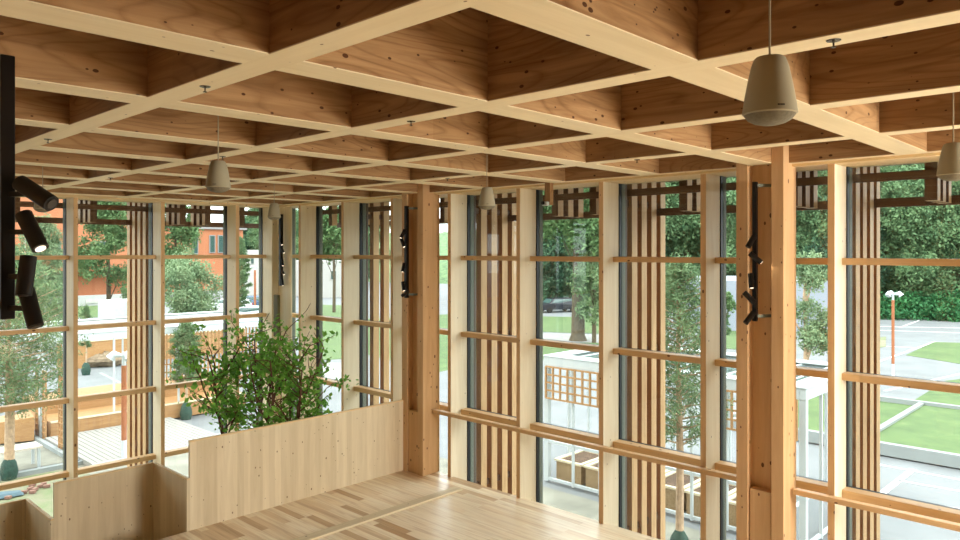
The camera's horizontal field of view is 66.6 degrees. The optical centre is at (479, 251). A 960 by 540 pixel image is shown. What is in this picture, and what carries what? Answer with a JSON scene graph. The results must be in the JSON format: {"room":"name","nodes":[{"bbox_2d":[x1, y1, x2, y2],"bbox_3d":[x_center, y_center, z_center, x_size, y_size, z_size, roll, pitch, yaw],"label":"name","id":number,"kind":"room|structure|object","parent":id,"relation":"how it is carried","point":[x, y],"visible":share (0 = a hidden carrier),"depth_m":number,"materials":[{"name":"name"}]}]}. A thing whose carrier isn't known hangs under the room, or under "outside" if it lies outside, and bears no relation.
{"room":"pavilion hall","nodes":[
{"label":"pavilion hall","id":0,"kind":"room"},
{"bbox_2d":[263,207,295,425],"bbox_3d":[-3.937,2.806,14.678,0.972,7.348,0.567,0,0,44],"label":"wall","id":1,"kind":"structure","parent":0,"point":[271,287],"depth_m":14.48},
{"bbox_2d":[239,208,265,420],"bbox_3d":[-4.615,2.806,14.452,0.274,7.348,0.696,0,0,44],"label":"window","id":2,"kind":"structure","parent":1,"relation":"in","point":[260,256],"depth_m":14.72,"materials":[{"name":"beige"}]},
{"bbox_2d":[279,214,284,285],"bbox_3d":[-3.916,-0.020,14.338,0.104,1.401,0.323,0,0,-31],"label":"track","id":3,"kind":"object","parent":1,"relation":"attached to","point":[281,250],"visible":0.97,"depth_m":14.26,"materials":[{"name":"black metal"}]},
{"bbox_2d":[292,208,298,419],"bbox_3d":[-3.638,2.806,14.427,0.968,7.348,0.490,0,0,44],"label":"window","id":4,"kind":"structure","parent":1,"relation":"in","point":[294,256],"depth_m":14.85,"materials":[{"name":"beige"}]},
{"bbox_2d":[159,470,659,539],"bbox_3d":[-0.035,3.578,2.568,13.865,0.315,11.811,0,0,44],"label":"floor","id":5,"kind":"structure","parent":0,"point":[475,512],"depth_m":9.34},
{"bbox_2d":[188,400,402,530],"bbox_3d":[-2.385,3.006,10.176,0.040,1.368,3.415,0,0,44],"label":"panel","id":6,"kind":"object","parent":5,"relation":"attached to","point":[235,474],"visible":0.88,"depth_m":9.95,"materials":[{"name":"brown wood"}]},
{"bbox_2d":[292,486,461,539],"bbox_3d":[-1.950,3.406,8.761,0.153,0.027,4.770,0,0,44],"label":"trim","id":7,"kind":"structure","parent":5,"relation":"on","point":[358,521],"depth_m":9.37,"materials":[{"name":"brown wood"}]},
{"bbox_2d":[402,184,438,475],"bbox_3d":[-0.924,0.999,11.376,0.495,4.842,0.351,0,0,44],"label":"column","id":8,"kind":"structure","parent":5,"relation":"on","point":[420,312],"depth_m":11.26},
{"bbox_2d":[400,206,417,297],"bbox_3d":[-1.084,0.013,11.217,0.322,1.413,0.108,0,0,-20],"label":"track","id":9,"kind":"object","parent":8,"relation":"attached to","point":[405,243],"visible":1,"depth_m":11.20,"materials":[{"name":"black metal"}]},
{"bbox_2d":[736,145,795,539],"bbox_3d":[2.994,0.999,7.640,0.495,4.842,0.351,0,0,44],"label":"column","id":10,"kind":"structure","parent":5,"relation":"on","point":[765,347],"depth_m":7.56,"materials":[{"name":"wood"}]},
{"bbox_2d":[742,182,770,324],"bbox_3d":[2.847,0.022,7.477,0.327,1.466,0.120,0,0,-13],"label":"track","id":11,"kind":"object","parent":10,"relation":"attached to","point":[753,315],"visible":0.99,"depth_m":7.48,"materials":[{"name":"black metal"}]},
{"bbox_3d":[-1.999,1.260,2.403,0.270,4.320,0.180,0,0,44],"label":"timber post","id":12,"kind":"object","parent":5,"relation":"on","visible":0},
{"bbox_2d":[0,54,58,328],"bbox_3d":[-1.718,-0.211,2.564,0.467,0.972,0.142,0,0,-9],"label":"track","id":13,"kind":"object","parent":12,"relation":"attached to","point":[24,289],"visible":1,"depth_m":2.58,"materials":[{"name":"black metal"}]},
{"bbox_3d":[4.182,3.852,7.018,13.901,0.216,0.450,0,0,44],"label":"trim","id":14,"kind":"structure","parent":5,"relation":"attached to","visible":0},
{"bbox_2d":[448,192,515,482],"bbox_3d":[0.176,1.546,10.791,1.373,4.828,0.490,0,0,44],"label":"window","id":15,"kind":"structure","parent":14,"relation":"on","point":[461,334],"depth_m":11.16,"materials":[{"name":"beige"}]},
{"bbox_2d":[516,187,598,503],"bbox_3d":[1.169,1.546,9.844,1.370,4.828,0.490,0,0,44],"label":"window","id":16,"kind":"structure","parent":14,"relation":"on","point":[530,342],"depth_m":10.19,"materials":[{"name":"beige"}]},
{"bbox_2d":[432,180,735,528],"bbox_3d":[1.237,1.546,9.717,4.887,4.828,0.580,0,0,44],"label":"window","id":17,"kind":"structure","parent":14,"relation":"on","point":[612,259],"depth_m":9.23,"materials":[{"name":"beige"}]},
{"bbox_2d":[700,174,827,539],"bbox_3d":[3.151,1.546,7.954,1.366,4.828,0.490,0,0,44],"label":"window","id":18,"kind":"structure","parent":14,"relation":"on","point":[714,362],"depth_m":8.28,"materials":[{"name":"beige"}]},
{"bbox_2d":[794,164,959,539],"bbox_3d":[6.180,1.546,5.004,7.691,4.828,0.580,0,0,44],"label":"window","id":19,"kind":"structure","parent":14,"relation":"on","point":[841,376],"depth_m":7.29,"materials":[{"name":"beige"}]},
{"bbox_2d":[0,0,959,208],"bbox_3d":[-1.638,-1.199,5.712,20.526,0.662,14.152,0,0,44],"label":"ceiling","id":20,"kind":"structure","parent":0,"point":[315,100],"depth_m":4.39,"materials":[{"name":"wood"}]},
{"bbox_2d":[15,197,258,227],"bbox_3d":[-8.553,-0.767,11.264,0.783,0.554,11.700,0,0,44],"label":"lattice","id":21,"kind":"object","parent":20,"relation":"attached to","point":[87,209],"visible":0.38,"depth_m":13.72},
{"bbox_2d":[205,116,230,192],"bbox_3d":[-1.937,-0.931,5.403,0.180,0.999,0.180,0,0,44],"label":"speaker","id":22,"kind":"object","parent":20,"relation":"hanging from","point":[217,180],"visible":0.99,"depth_m":5.34},
{"bbox_2d":[323,198,447,227],"bbox_3d":[-1.592,-0.767,13.524,4.590,0.554,0.783,0,0,44],"label":"lattice","id":23,"kind":"object","parent":20,"relation":"attached to","point":[333,211],"visible":0.18,"depth_m":13.37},
{"bbox_2d":[478,187,494,209],"bbox_3d":[0.073,-0.931,7.641,0.180,0.999,0.180,0,0,44],"label":"speaker","id":24,"kind":"object","parent":20,"relation":"hanging from","point":[486,200],"visible":0.99,"depth_m":7.58},
{"bbox_2d":[476,162,959,220],"bbox_3d":[4.563,-0.767,7.655,12.240,0.554,0.783,0,0,44],"label":"lattice","id":25,"kind":"object","parent":20,"relation":"attached to","point":[567,203],"visible":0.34,"depth_m":8.62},
{"bbox_2d":[742,0,797,125],"bbox_3d":[0.997,-0.931,2.513,0.180,0.999,0.180,0,0,44],"label":"speaker","id":26,"kind":"object","parent":20,"relation":"hanging from","point":[770,96],"visible":1,"depth_m":2.45},
{"bbox_2d":[744,110,795,125],"bbox_3d":[0.997,-0.455,2.513,0.175,0.045,0.175,0,0,44],"label":"grille","id":27,"kind":"object","parent":26,"relation":"attached to","point":[756,117],"depth_m":2.46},
{"bbox_2d":[936,92,959,180],"bbox_3d":[2.929,-0.931,4.519,0.180,0.999,0.180,0,0,44],"label":"speaker","id":28,"kind":"object","parent":20,"relation":"hanging from","point":[948,169],"visible":0.98,"depth_m":4.47},
{"bbox_3d":[-6.633,6.498,9.183,4.725,0.054,12.279,0,0,44],"label":"floor","id":29,"kind":"structure","parent":0,"visible":0},
{"bbox_2d":[0,198,77,490],"bbox_3d":[-7.211,2.806,11.573,0.490,7.348,1.390,0,0,44],"label":"window","id":30,"kind":"structure","parent":29,"relation":"on","point":[69,257],"depth_m":11.89,"materials":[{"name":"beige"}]},
{"bbox_2d":[78,199,164,474],"bbox_3d":[-6.244,2.806,12.588,0.490,7.348,1.413,0,0,44],"label":"window","id":31,"kind":"structure","parent":29,"relation":"on","point":[156,322],"depth_m":12.92,"materials":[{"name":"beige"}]},
{"bbox_2d":[165,205,238,456],"bbox_3d":[-5.267,2.806,13.612,0.490,7.348,1.419,0,0,44],"label":"window","id":32,"kind":"structure","parent":29,"relation":"on","point":[230,256],"depth_m":13.98,"materials":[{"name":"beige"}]},
{"bbox_2d":[127,202,148,466],"bbox_3d":[-6.326,2.718,13.630,1.030,7.524,0.117,0,0,44],"label":"screen","id":33,"kind":"object","parent":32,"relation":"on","point":[138,232],"visible":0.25,"depth_m":13.60,"materials":[{"name":"brown"}]},
{"bbox_2d":[299,205,340,418],"bbox_3d":[-2.791,2.806,13.620,1.372,7.348,0.490,0,0,44],"label":"window","id":34,"kind":"structure","parent":29,"relation":"on","point":[311,256],"depth_m":14.02,"materials":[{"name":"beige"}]},
{"bbox_2d":[341,201,389,410],"bbox_3d":[-1.801,2.806,12.675,1.365,7.348,0.490,0,0,44],"label":"window","id":35,"kind":"structure","parent":29,"relation":"on","point":[354,322],"depth_m":13.05,"materials":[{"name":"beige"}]},
{"bbox_2d":[390,198,447,410],"bbox_3d":[-0.814,2.806,11.734,1.362,7.348,0.490,0,0,44],"label":"window","id":36,"kind":"structure","parent":29,"relation":"on","point":[395,203],"depth_m":12.03,"materials":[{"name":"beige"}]},
{"bbox_3d":[-3.684,6.021,11.657,1.343,0.918,1.350,0,0,44],"label":"tub","id":37,"kind":"object","parent":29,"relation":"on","visible":0},
{"bbox_2d":[166,303,358,433],"bbox_3d":[-3.523,3.250,11.721,3.214,4.766,2.152,0,0,24],"label":"shrub","id":38,"kind":"object","parent":37,"relation":"in","point":[272,363],"visible":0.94,"depth_m":11.52,"materials":[{"name":"green plant"}]},
{"bbox_3d":[-6.709,3.960,6.345,0.972,0.180,8.067,0,0,44],"label":"floor","id":39,"kind":"structure","parent":0,"visible":0},
{"bbox_2d":[53,462,152,539],"bbox_3d":[-4.707,3.773,9.175,0.040,1.994,1.174,0,0,44],"label":"panel","id":40,"kind":"object","parent":39,"relation":"attached to","point":[117,504],"visible":1,"depth_m":9.18,"materials":[{"name":"brown wood"}]},
{"bbox_2d":[153,462,189,539],"bbox_3d":[-3.920,3.638,9.257,0.994,1.724,0.038,0,0,44],"label":"panel","id":41,"kind":"object","parent":39,"relation":"attached to","point":[171,489],"visible":0.91,"depth_m":9.24,"materials":[{"name":"brown wood"}]},
{"bbox_3d":[-7.851,4.410,6.601,0.999,0.180,6.861,0,0,44],"label":"floor","id":42,"kind":"structure","parent":0,"visible":0},
{"bbox_2d":[0,498,24,539],"bbox_3d":[-7.151,4.211,8.111,0.040,2.018,3.676,0,0,44],"label":"panel","id":43,"kind":"object","parent":42,"relation":"attached to","point":[12,513],"visible":1,"depth_m":9.33,"materials":[{"name":"brown wood"}]},
{"bbox_2d":[25,499,53,539],"bbox_3d":[-5.485,4.076,9.083,1.039,1.748,0.038,0,0,44],"label":"panel","id":44,"kind":"object","parent":42,"relation":"attached to","point":[39,525],"visible":1,"depth_m":9.09,"materials":[{"name":"brown wood"}]},
{"bbox_3d":[3.031,6.529,9.048,18.900,0.045,0.540,0,0,44],"label":"paved strip","id":45,"kind":"object","parent":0,"visible":0},
{"bbox_2d":[366,202,389,405],"bbox_3d":[-1.751,2.718,13.704,0.117,7.524,1.030,0,0,44],"label":"screen","id":46,"kind":"object","parent":45,"relation":"on","point":[384,217],"visible":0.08,"depth_m":13.47,"materials":[{"name":"brown"}]},
{"bbox_2d":[474,193,515,494],"bbox_3d":[0.223,2.718,11.822,0.117,7.524,1.030,0,0,44],"label":"screen","id":47,"kind":"object","parent":45,"relation":"on","point":[494,235],"visible":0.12,"depth_m":11.75,"materials":[{"name":"brown"}]},
{"bbox_2d":[625,182,664,539],"bbox_3d":[2.208,2.718,9.929,0.117,7.524,1.030,0,0,44],"label":"screen","id":48,"kind":"object","parent":45,"relation":"on","point":[644,230],"visible":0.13,"depth_m":9.88,"materials":[{"name":"brown"}]},
{"bbox_2d":[852,166,879,539],"bbox_3d":[4.190,2.718,8.040,0.117,7.524,1.030,0,0,44],"label":"screen","id":49,"kind":"object","parent":45,"relation":"on","point":[865,218],"visible":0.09,"depth_m":7.95,"materials":[{"name":"brown"}]},
{"label":"outside","id":50,"kind":"structure","parent":0,"visible":0},
{"bbox_2d":[0,282,959,539],"bbox_3d":[-1.516,6.638,63.622,378.000,0.223,378.000,0,0,44],"label":"ground","id":51,"kind":"structure","parent":50,"point":[891,528],"depth_m":29.71,"materials":[{"name":"concrete"}]},
{"bbox_2d":[0,433,62,470],"bbox_3d":[-15.152,6.538,23.597,2.333,0.045,4.793,0,0,-42],"label":"path","id":52,"kind":"structure","parent":51,"relation":"on","point":[23,458],"depth_m":22.94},
{"bbox_2d":[0,411,33,443],"bbox_3d":[-16.325,6.076,25.023,1.871,0.808,1.108,0,0,-28],"label":"planter","id":53,"kind":"object","parent":52,"relation":"on","point":[24,428],"visible":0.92,"depth_m":24.84,"materials":[{"name":"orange wood"}]},
{"bbox_2d":[0,441,42,467],"bbox_3d":[-13.902,6.156,21.565,0.720,0.648,1.575,0,0,44],"label":"bench","id":54,"kind":"object","parent":52,"relation":"on","point":[32,446],"visible":0.84,"depth_m":21.84,"materials":[{"name":"grey wood"}]},
{"bbox_2d":[0,469,89,516],"bbox_3d":[-11.071,6.529,15.778,10.260,0.045,7.560,0,0,44],"label":"grass strip","id":55,"kind":"object","parent":51,"relation":"on","point":[43,497],"depth_m":19.44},
{"bbox_2d":[0,237,93,480],"bbox_3d":[-13.354,3.090,20.798,4.060,6.963,3.857,0,0,-16],"label":"pine tree","id":56,"kind":"object","parent":51,"relation":"on","point":[9,470],"visible":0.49,"depth_m":20.76,"materials":[{"name":"green plant"}]},
{"bbox_2d":[15,212,79,342],"bbox_3d":[-28.656,2.009,47.670,4.595,9.123,5.007,0,0,17],"label":"pine tree","id":57,"kind":"object","parent":51,"relation":"on","point":[53,241],"visible":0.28,"depth_m":47.52,"materials":[{"name":"green plant"}]},
{"bbox_2d":[78,304,93,374],"bbox_3d":[-20.780,4.672,38.524,0.857,3.798,0.859,0,0,-27],"label":"potted tree","id":58,"kind":"object","parent":51,"relation":"on","point":[86,370],"visible":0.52,"depth_m":38.40,"materials":[{"name":"green plant"}]},
{"bbox_2d":[78,201,126,299],"bbox_3d":[-26.101,0.271,50.757,4.578,12.692,5.320,0,0,22],"label":"broadleaf tree","id":59,"kind":"object","parent":51,"relation":"on","point":[115,236],"visible":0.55,"depth_m":50.08,"materials":[{"name":"green plant"}]},
{"bbox_2d":[87,351,121,366],"bbox_3d":[-21.461,6.166,41.625,2.093,1.061,2.079,0,0,44],"label":"boulder","id":60,"kind":"object","parent":51,"relation":"on","point":[98,360],"visible":0.65,"depth_m":40.92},
{"bbox_2d":[50,294,172,305],"bbox_3d":[-48.605,5.903,84.924,0.540,1.244,28.338,0,0,44],"label":"wall","id":61,"kind":"structure","parent":51,"relation":"on","point":[90,300],"depth_m":87.14,"materials":[{"name":"concrete"}]},
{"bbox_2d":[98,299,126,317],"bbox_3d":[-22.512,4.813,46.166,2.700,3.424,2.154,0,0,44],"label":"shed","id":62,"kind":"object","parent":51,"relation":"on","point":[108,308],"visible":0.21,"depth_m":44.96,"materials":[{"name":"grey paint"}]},
{"bbox_2d":[0,372,252,480],"bbox_3d":[-18.247,6.462,28.589,17.628,0.144,16.200,0,0,44],"label":"kerb","id":63,"kind":"object","parent":51,"relation":"on","point":[46,444],"visible":0.27,"depth_m":22.23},
{"bbox_2d":[0,310,258,437],"bbox_3d":[-13.910,4.712,30.733,5.886,3.537,9.846,0,0,44],"label":"pergola","id":64,"kind":"object","parent":51,"relation":"on","point":[118,332],"visible":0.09,"depth_m":29.47,"materials":[{"name":"grey paint"}]},
{"bbox_2d":[15,197,246,296],"bbox_3d":[-55.831,-1.091,95.083,14.760,15.232,47.317,0,0,44],"label":"building","id":65,"kind":"structure","parent":51,"relation":"on","point":[211,243],"depth_m":95.66,"materials":[{"name":"orange"}]},
{"bbox_2d":[45,417,217,465],"bbox_3d":[-11.670,6.404,24.774,4.536,0.153,4.275,0,0,44],"label":"deck","id":66,"kind":"object","parent":51,"relation":"on","point":[102,445],"visible":0.41,"depth_m":24.55,"materials":[{"name":"grey"}]},
{"bbox_2d":[58,353,62,448],"bbox_3d":[-13.516,4.896,23.581,0.495,3.177,0.054,0,0,44],"label":"trellis","id":67,"kind":"object","parent":66,"relation":"on","point":[60,407],"visible":0.45,"depth_m":23.59,"materials":[{"name":"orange wood"}]},
{"bbox_2d":[106,350,126,389],"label":"street lamp","id":68,"kind":"object","parent":66,"relation":"on","point":[112,355],"depth_m":22.36,"materials":[{"name":"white metal"}]},
{"bbox_2d":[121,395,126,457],"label":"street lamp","id":69,"kind":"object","parent":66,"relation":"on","point":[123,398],"depth_m":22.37,"materials":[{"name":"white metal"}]},
{"bbox_2d":[22,375,245,436],"bbox_3d":[-13.508,5.944,28.983,3.447,1.071,7.290,0,0,44],"label":"stage","id":70,"kind":"object","parent":51,"relation":"on","point":[92,414],"visible":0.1,"depth_m":27.63,"materials":[{"name":"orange wood"}]},
{"bbox_2d":[165,327,257,380],"bbox_3d":[-11.664,4.343,31.328,0.045,1.980,5.544,0,0,44],"label":"trellis","id":71,"kind":"object","parent":70,"relation":"on","point":[245,333],"visible":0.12,"depth_m":31.43,"materials":[{"name":"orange wood"}]},
{"bbox_2d":[57,328,244,369],"bbox_3d":[-19.265,5.774,43.865,0.315,1.503,11.039,0,0,44],"label":"wall","id":72,"kind":"structure","parent":51,"relation":"on","point":[102,345],"depth_m":41.71,"materials":[{"name":"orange wood"}]},
{"bbox_2d":[165,317,202,419],"bbox_3d":[-11.418,4.573,28.408,1.341,3.996,1.464,0,0,12],"label":"pine tree","id":73,"kind":"object","parent":51,"relation":"on","point":[186,338],"visible":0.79,"depth_m":28.15,"materials":[{"name":"green plant"}]},
{"bbox_2d":[165,204,203,309],"bbox_3d":[-22.531,0.956,53.279,4.617,11.323,4.348,0,0,-17],"label":"broadleaf tree","id":74,"kind":"object","parent":51,"relation":"on","point":[186,235],"visible":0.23,"depth_m":52.72,"materials":[{"name":"green plant"}]},
{"bbox_2d":[165,247,222,332],"bbox_3d":[-18.426,3.121,46.505,3.848,6.995,6.372,0,0,21],"label":"broadleaf tree","id":75,"kind":"object","parent":51,"relation":"on","point":[185,273],"visible":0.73,"depth_m":45.44,"materials":[{"name":"green plant"}]},
{"bbox_2d":[239,236,252,306],"bbox_3d":[-21.964,2.550,66.666,2.437,8.042,2.189,0,0,26],"label":"pine tree","id":76,"kind":"object","parent":51,"relation":"on","point":[243,274],"visible":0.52,"depth_m":66.48,"materials":[{"name":"green plant"}]},
{"bbox_2d":[244,216,258,249],"bbox_3d":[-40.223,-0.683,138.631,8.771,14.584,8.290,0,0,-25],"label":"broadleaf tree","id":77,"kind":"object","parent":51,"relation":"on","point":[253,235],"visible":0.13,"depth_m":137.62,"materials":[{"name":"green plant"}]},
{"bbox_2d":[244,250,258,294],"bbox_3d":[-36.719,3.173,111.385,9.126,6.705,2.921,0,0,44],"label":"house","id":78,"kind":"structure","parent":51,"relation":"on","point":[253,261],"depth_m":108.26,"materials":[{"name":"grey"}]},
{"bbox_2d":[296,260,340,297],"bbox_3d":[-23.307,3.938,105.888,9.126,5.175,5.078,0,0,44],"label":"house","id":79,"kind":"structure","parent":51,"relation":"on","point":[327,276],"depth_m":102.25,"materials":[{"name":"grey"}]},
{"bbox_2d":[323,334,340,359],"bbox_3d":[-10.853,6.529,51.167,3.414,0.045,15.885,0,0,-14],"label":"lawn","id":80,"kind":"structure","parent":51,"relation":"on","point":[334,343],"depth_m":49.80,"materials":[{"name":"green plant"}]},
{"bbox_2d":[323,305,340,316],"bbox_3d":[-17.186,6.529,80.697,5.249,0.045,19.210,0,0,-14],"label":"lawn","id":81,"kind":"structure","parent":51,"relation":"on","point":[327,309],"depth_m":78.63,"materials":[{"name":"green plant"}]},
{"bbox_2d":[323,206,340,311],"bbox_3d":[-15.605,0.669,77.320,4.998,11.896,5.954,0,0,-24],"label":"broadleaf tree","id":82,"kind":"object","parent":81,"relation":"on","point":[331,234],"visible":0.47,"depth_m":77.14,"materials":[{"name":"green plant"}]},
{"bbox_2d":[257,314,447,371],"bbox_3d":[-2.480,6.543,58.510,22.210,0.045,31.073,0,0,-36],"label":"lawn","id":83,"kind":"structure","parent":51,"relation":"on","point":[328,326],"depth_m":56.40,"materials":[{"name":"green plant"}]},
{"bbox_2d":[0,453,730,539],"bbox_3d":[-4.240,6.534,14.986,21.420,0.045,15.840,0,0,44],"label":"grass strip","id":84,"kind":"object","parent":51,"relation":"on","point":[568,502],"depth_m":19.07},
{"bbox_2d":[368,232,447,283],"bbox_3d":[-29.365,0.314,174.605,118.023,12.513,90.138,0,0,44],"label":"hillside","id":85,"kind":"structure","parent":51,"relation":"on","point":[443,236],"depth_m":162.04,"materials":[{"name":"green plant"}]},
{"bbox_2d":[543,297,571,312],"bbox_3d":[8.266,5.775,78.306,4.724,1.500,1.887,0,0,-25],"label":"parked car","id":86,"kind":"object","parent":51,"relation":"on","point":[557,303],"visible":0.59,"depth_m":77.46,"materials":[{"name":"grey"}]},
{"bbox_2d":[543,226,572,300],"bbox_3d":[7.931,-0.057,85.369,8.780,13.336,9.371,0,0,15],"label":"broadleaf tree","id":87,"kind":"object","parent":51,"relation":"on","point":[550,280],"visible":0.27,"depth_m":83.62,"materials":[{"name":"green plant"}]},
{"bbox_2d":[543,230,591,297],"bbox_3d":[11.419,-2.501,86.761,12.040,18.287,12.850,0,0,43],"label":"broadleaf tree","id":88,"kind":"object","parent":51,"relation":"on","point":[555,245],"visible":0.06,"depth_m":84.07,"materials":[{"name":"green plant"}]},
{"bbox_2d":[543,333,598,342],"bbox_3d":[6.517,6.529,54.878,7.863,0.045,5.807,0,0,11],"label":"path","id":89,"kind":"structure","parent":51,"relation":"on","point":[552,336],"depth_m":54.98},
{"bbox_2d":[543,188,598,341],"bbox_3d":[6.754,-4.481,52.726,9.712,22.372,10.381,0,0,-41],"label":"broadleaf tree","id":90,"kind":"object","parent":51,"relation":"on","point":[550,227],"visible":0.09,"depth_m":51.78,"materials":[{"name":"green plant"}]},
{"bbox_2d":[543,316,598,333],"bbox_3d":[7.964,6.529,64.968,7.863,0.045,14.957,0,0,7],"label":"lawn","id":91,"kind":"structure","parent":51,"relation":"on","point":[550,324],"depth_m":63.84,"materials":[{"name":"green plant"}]},
{"bbox_2d":[554,450,597,484],"bbox_3d":[2.937,6.192,20.982,0.945,0.576,1.395,0,0,44],"label":"planter box","id":92,"kind":"object","parent":51,"relation":"on","point":[563,463],"visible":0.68,"depth_m":20.62,"materials":[{"name":"brown wood"}]},
{"bbox_2d":[562,205,598,342],"bbox_3d":[8.181,1.545,51.903,4.278,10.145,5.115,0,0,0],"label":"broadleaf tree","id":93,"kind":"object","parent":51,"relation":"on","point":[587,270],"visible":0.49,"depth_m":51.16,"materials":[{"name":"green plant"}]},
{"bbox_2d":[583,460,597,489],"bbox_3d":[3.667,6.192,20.286,0.945,0.576,1.395,0,0,44],"label":"planter box","id":94,"kind":"object","parent":51,"relation":"on","point":[591,468],"visible":0.18,"depth_m":20.00,"materials":[{"name":"brown wood"}]},
{"bbox_2d":[665,181,691,284],"bbox_3d":[21.604,-1.943,86.963,9.895,17.407,10.469,0,0,16],"label":"broadleaf tree","id":95,"kind":"object","parent":51,"relation":"on","point":[667,242],"visible":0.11,"depth_m":84.13,"materials":[{"name":"green plant"}]},
{"bbox_2d":[665,181,699,274],"bbox_3d":[24.792,-2.061,86.667,10.029,17.644,10.612,0,0,23],"label":"broadleaf tree","id":96,"kind":"object","parent":51,"relation":"on","point":[692,244],"visible":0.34,"depth_m":84.68,"materials":[{"name":"green plant"}]},
{"bbox_2d":[665,471,699,510],"bbox_3d":[5.126,6.192,18.895,0.945,0.576,1.395,0,0,44],"label":"planter box","id":97,"kind":"object","parent":51,"relation":"on","point":[670,477],"visible":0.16,"depth_m":18.40,"materials":[{"name":"brown wood"}]},
{"bbox_2d":[543,346,827,539],"bbox_3d":[5.833,4.712,19.682,7.236,3.537,4.176,0,0,44],"label":"pergola","id":98,"kind":"object","parent":51,"relation":"on","point":[807,387],"visible":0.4,"depth_m":17.68,"materials":[{"name":"grey paint"}]},
{"bbox_2d":[545,365,598,407],"bbox_3d":[2.847,3.681,19.582,2.790,0.927,0.054,0,0,44],"label":"trellis","id":99,"kind":"object","parent":98,"relation":"hanging from","point":[567,377],"visible":0.73,"depth_m":19.87,"materials":[{"name":"beige wood"}]},
{"bbox_2d":[665,251,733,539],"bbox_3d":[4.187,3.280,15.405,2.208,6.583,2.552,0,0,33],"label":"broadleaf tree","id":100,"kind":"object","parent":51,"relation":"on","point":[675,276],"visible":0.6,"depth_m":15.22,"materials":[{"name":"green plant"}]},
{"bbox_2d":[684,483,735,516],"bbox_3d":[5.856,6.192,18.199,0.945,0.576,1.395,0,0,44],"label":"planter box","id":101,"kind":"object","parent":51,"relation":"on","point":[732,488],"visible":0.2,"depth_m":17.94,"materials":[{"name":"brown wood"}]},
{"bbox_2d":[689,177,735,275],"bbox_3d":[27.047,-1.695,82.148,6.797,16.882,8.489,0,0,2],"label":"broadleaf tree","id":102,"kind":"object","parent":51,"relation":"on","point":[730,195],"visible":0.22,"depth_m":80.79,"materials":[{"name":"green plant"}]},
{"bbox_2d":[676,276,827,331],"bbox_3d":[23.120,4.388,62.810,11.272,4.275,7.124,0,0,8],"label":"shed","id":103,"kind":"object","parent":51,"relation":"on","point":[730,280],"visible":0.14,"depth_m":58.86,"materials":[{"name":"grey"}]},
{"bbox_2d":[796,170,827,280],"bbox_3d":[36.753,-2.027,77.033,8.827,17.553,7.067,0,0,8],"label":"broadleaf tree","id":104,"kind":"object","parent":51,"relation":"on","point":[819,220],"visible":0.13,"depth_m":76.45,"materials":[{"name":"green plant"}]},
{"bbox_2d":[796,194,827,276],"bbox_3d":[35.831,-0.939,79.663,6.182,15.355,7.721,0,0,29],"label":"broadleaf tree","id":105,"kind":"object","parent":51,"relation":"on","point":[801,227],"visible":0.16,"depth_m":77.92,"materials":[{"name":"green plant"}]},
{"bbox_2d":[796,249,827,359],"bbox_3d":[17.600,3.262,39.379,3.247,6.767,3.913,0,0,-36],"label":"broadleaf tree","id":106,"kind":"object","parent":51,"relation":"on","point":[811,337],"visible":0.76,"depth_m":38.70,"materials":[{"name":"green plant"}]},
{"bbox_2d":[733,394,959,468],"bbox_3d":[20.720,6.291,21.405,24.750,0.378,8.370,0,0,44],"label":"grass bed","id":107,"kind":"object","parent":51,"relation":"on","point":[915,430],"visible":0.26,"depth_m":25.61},
{"bbox_2d":[797,196,897,288],"bbox_3d":[37.922,0.072,74.944,10.390,13.347,8.356,0,0,27],"label":"broadleaf tree","id":108,"kind":"object","parent":51,"relation":"on","point":[825,255],"visible":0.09,"depth_m":73.70,"materials":[{"name":"green plant"}]},
{"bbox_2d":[796,319,959,508],"bbox_3d":[27.487,6.520,44.788,15.159,0.018,64.702,0,0,44],"label":"curb","id":109,"kind":"object","parent":51,"relation":"on","point":[908,472],"visible":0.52,"depth_m":21.38,"materials":[{"name":"grey paint"}]},
{"bbox_2d":[907,342,959,363],"bbox_3d":[30.334,6.529,47.207,4.314,0.045,13.422,0,0,35],"label":"lawn","id":110,"kind":"structure","parent":109,"relation":"on","point":[940,351],"depth_m":46.85,"materials":[{"name":"green plant"}]},
{"bbox_2d":[885,291,903,375],"bbox_3d":[21.291,4.263,37.519,0.837,4.434,0.894,0,0,44],"label":"street lamp","id":111,"kind":"object","parent":51,"relation":"on","point":[889,293],"visible":0.95,"depth_m":37.52,"materials":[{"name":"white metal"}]},
{"bbox_2d":[880,165,911,290],"bbox_3d":[40.419,-2.308,75.416,9.112,18.121,7.296,0,0,-10],"label":"broadleaf tree","id":112,"kind":"object","parent":51,"relation":"on","point":[887,249],"visible":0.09,"depth_m":73.47,"materials":[{"name":"green plant"}]},
{"bbox_2d":[880,164,945,296],"bbox_3d":[42.336,-1.097,72.206,6.311,15.675,7.882,0,0,-15],"label":"broadleaf tree","id":113,"kind":"object","parent":51,"relation":"on","point":[914,275],"visible":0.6,"depth_m":71.10,"materials":[{"name":"green plant"}]},
{"bbox_2d":[880,285,959,321],"bbox_3d":[42.583,5.421,70.140,16.106,5.022,11.542,0,0,44],"label":"hedge","id":114,"kind":"object","parent":51,"relation":"on","point":[944,307],"visible":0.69,"depth_m":69.41,"materials":[{"name":"green plant"}]},
{"bbox_2d":[886,179,959,300],"bbox_3d":[45.070,-0.934,71.878,8.734,15.365,9.241,0,0,45],"label":"broadleaf tree","id":115,"kind":"object","parent":51,"relation":"on","point":[941,230],"visible":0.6,"depth_m":70.50,"materials":[{"name":"green plant"}]},
{"bbox_2d":[915,379,959,404],"bbox_3d":[23.703,6.543,34.404,3.656,0.045,13.322,0,0,44],"label":"lawn","id":116,"kind":"structure","parent":51,"relation":"on","point":[930,396],"depth_m":32.52,"materials":[{"name":"green plant"}]},
{"bbox_2d":[930,181,959,291],"bbox_3d":[46.802,-1.190,71.401,7.976,15.862,6.386,0,0,21],"label":"broadleaf tree","id":117,"kind":"object","parent":51,"relation":"on","point":[956,183],"visible":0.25,"depth_m":70.81,"materials":[{"name":"green plant"}]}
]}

